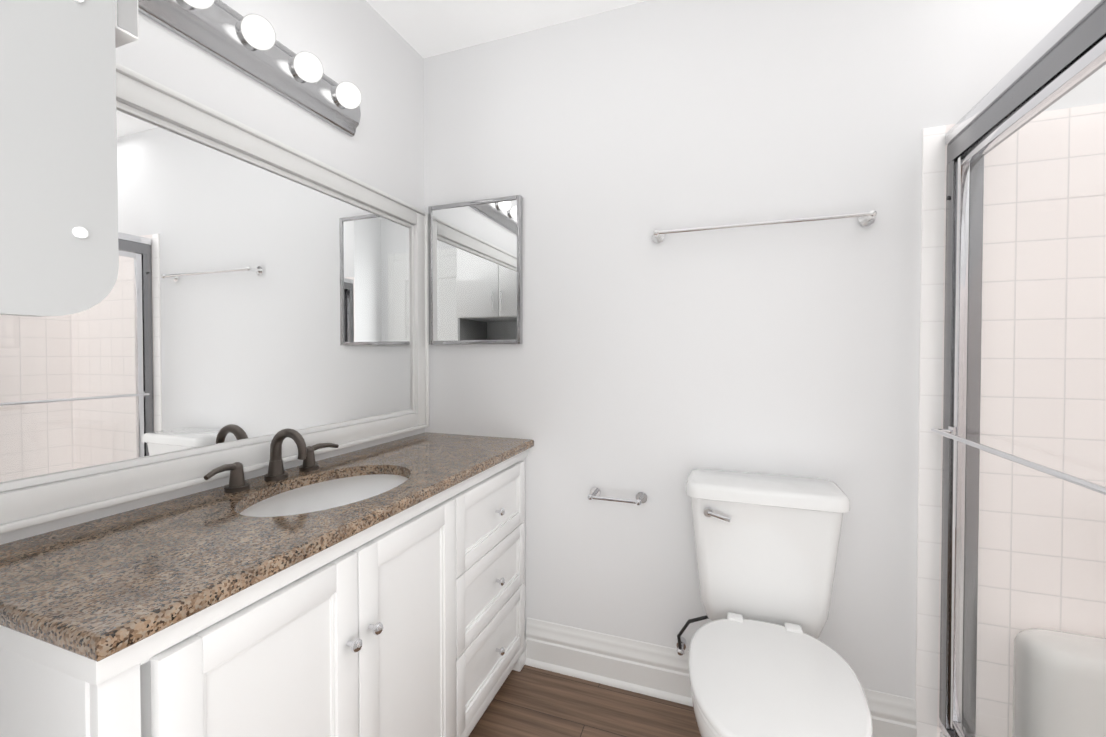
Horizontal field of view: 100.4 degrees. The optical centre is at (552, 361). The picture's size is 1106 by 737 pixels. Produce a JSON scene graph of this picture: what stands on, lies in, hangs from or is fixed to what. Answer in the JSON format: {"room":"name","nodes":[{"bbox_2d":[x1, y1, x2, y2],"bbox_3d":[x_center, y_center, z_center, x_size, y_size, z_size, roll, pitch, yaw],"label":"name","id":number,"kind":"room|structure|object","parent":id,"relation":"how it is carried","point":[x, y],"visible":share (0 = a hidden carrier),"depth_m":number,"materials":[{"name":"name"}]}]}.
{"room":"bathroom","nodes":[
{"label":"bathroom","id":0,"kind":"room"},
{"bbox_2d":[0,0,424,544],"bbox_3d":[-0.904,-0.037,1.098,0.100,2.440,2.050,0,1,20],"label":"wall","id":1,"kind":"structure","parent":0,"point":[370,52],"depth_m":1.45,"materials":[{"name":"white paint"}]},
{"bbox_2d":[0,63,428,533],"bbox_3d":[-0.763,-0.161,1.282,0.036,0.888,1.360,0,1,20],"label":"vanity mirror","id":2,"kind":"object","parent":1,"relation":"attached to","point":[264,291],"visible":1,"depth_m":1.12,"materials":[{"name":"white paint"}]},
{"bbox_2d":[138,0,361,136],"bbox_3d":[-0.785,-0.820,1.096,0.114,0.140,0.930,0,1,20],"label":"sconce","id":3,"kind":"object","parent":1,"relation":"attached to","point":[250,46],"visible":1,"depth_m":1.19,"materials":[{"name":"brushed nickel"},{"name":"glass"}]},
{"bbox_2d":[366,0,647,57],"bbox_3d":[0.346,-1.300,0.626,2.760,0.100,2.050,0,1,20],"label":"ceiling","id":4,"kind":"structure","parent":0,"point":[426,28],"depth_m":1.70,"materials":[{"name":"white paint"}]},
{"bbox_2d":[468,665,700,736],"bbox_3d":[0.346,1.240,0.666,2.760,0.100,2.050,0,1,20],"label":"floor","id":5,"kind":"structure","parent":0,"point":[528,701],"depth_m":1.55,"materials":[{"name":"brown wood"}]},
{"bbox_2d":[0,444,533,736],"bbox_3d":[-0.526,0.759,1.252,0.510,0.841,1.322,0,1,20],"label":"bathroom vanity","id":6,"kind":"object","parent":5,"relation":"on","point":[376,590],"depth_m":0.89,"materials":[{"name":"white paint"}]},
{"bbox_2d":[0,432,533,655],"bbox_3d":[-0.534,0.325,1.242,0.497,0.028,1.332,0,1,20],"label":"countertop","id":7,"kind":"structure","parent":6,"relation":"on","point":[93,585],"depth_m":0.79,"materials":[{"name":"brown stone"}]},
{"bbox_2d":[204,428,338,491],"bbox_3d":[-0.699,0.243,1.210,0.131,0.137,0.384,0,1,20],"label":"faucet","id":8,"kind":"object","parent":7,"relation":"on","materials":[{"name":"black metal"}]},
{"bbox_2d":[220,464,419,519],"bbox_3d":[-0.549,0.409,1.158,0.342,0.162,0.488,0,1,20],"label":"sink","id":9,"kind":"object","parent":7,"relation":"in","point":[316,496],"depth_m":1.18,"materials":[{"name":"white ceramic"}]},
{"bbox_2d":[677,469,872,736],"bbox_3d":[0.537,0.773,1.196,0.473,0.814,0.705,0,1,20],"label":"toilet","id":10,"kind":"object","parent":5,"relation":"on","point":[764,661],"visible":1,"depth_m":1.28,"materials":[{"name":"white ceramic"}]},
{"bbox_2d":[940,628,1105,736],"bbox_3d":[1.236,0.962,0.515,0.766,0.459,1.498,0,1,20],"label":"bathtub","id":11,"kind":"object","parent":5,"relation":"on","point":[1042,675],"visible":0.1,"depth_m":1.15,"materials":[{"name":"white ceramic"}]},
{"bbox_2d":[931,0,1105,736],"bbox_3d":[0.892,0.220,0.628,0.120,1.729,1.500,0,1,20],"label":"shower door","id":12,"kind":"structure","parent":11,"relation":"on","point":[1066,54],"depth_m":1.19,"materials":[{"name":"clear glass"}]},
{"bbox_2d":[424,0,1105,698],"bbox_3d":[0.678,-0.044,1.562,2.760,2.440,0.100,0,1,20],"label":"wall","id":13,"kind":"structure","parent":0,"point":[604,144],"depth_m":1.57,"materials":[{"name":"white paint"}]},
{"bbox_2d":[428,195,522,344],"bbox_3d":[-0.318,-0.355,1.851,0.417,0.572,0.022,0,1,20],"label":"mirror","id":14,"kind":"object","parent":13,"relation":"attached to","point":[475,276],"visible":1,"depth_m":1.84,"materials":[{"name":"silver metal"}]},
{"bbox_2d":[587,487,647,505],"bbox_3d":[0.223,0.484,1.635,0.210,0.040,0.086,0,1,20],"label":"paper holder","id":15,"kind":"object","parent":13,"relation":"attached to","point":[595,494],"visible":1,"depth_m":1.62,"materials":[{"name":"silver metal"}]},
{"bbox_2d":[525,618,916,736],"bbox_3d":[0.486,1.091,1.581,1.258,0.168,0.030,0,1,20],"label":"baseboard","id":16,"kind":"structure","parent":13,"relation":"attached to","point":[652,670],"depth_m":1.62,"materials":[{"name":"white paint"}]},
{"bbox_2d":[652,210,876,243],"bbox_3d":[0.648,-0.433,1.474,0.664,0.044,0.072,0,1,20],"label":"towel rail","id":17,"kind":"object","parent":13,"relation":"attached to","point":[866,219],"visible":1,"depth_m":1.43,"materials":[{"name":"silver metal"}]},
{"bbox_2d":[915,126,944,736],"bbox_3d":[1.106,0.249,1.354,0.054,1.860,0.008,0,1,20],"label":"trim","id":18,"kind":"structure","parent":13,"relation":"attached to","point":[930,399],"depth_m":1.35,"materials":[{"name":"white paint"}]},
{"bbox_3d":[0.015,-0.015,-0.271,2.760,2.440,0.100,0,1,20],"label":"wall","id":19,"kind":"structure","parent":0,"visible":0},
{"bbox_2d":[0,0,138,316],"bbox_3d":[-0.757,-0.499,0.316,0.700,0.931,0.488,0,1,20],"label":"upper cabinet","id":20,"kind":"object","parent":19,"relation":"attached to","point":[59,251],"visible":1,"depth_m":0.35,"materials":[{"name":"white paint"}]},
{"bbox_3d":[1.230,-0.025,0.326,0.880,2.440,2.050,0,1,20],"label":"wall","id":21,"kind":"structure","parent":0,"visible":0},
{"bbox_2d":[937,103,1105,736],"bbox_3d":[1.240,0.233,0.502,0.780,1.800,1.520,0,1,20],"label":"wall tile","id":22,"kind":"structure","parent":21,"relation":"attached to","point":[1028,535],"depth_m":1.26,"materials":[{"name":"white tile"}]}
]}

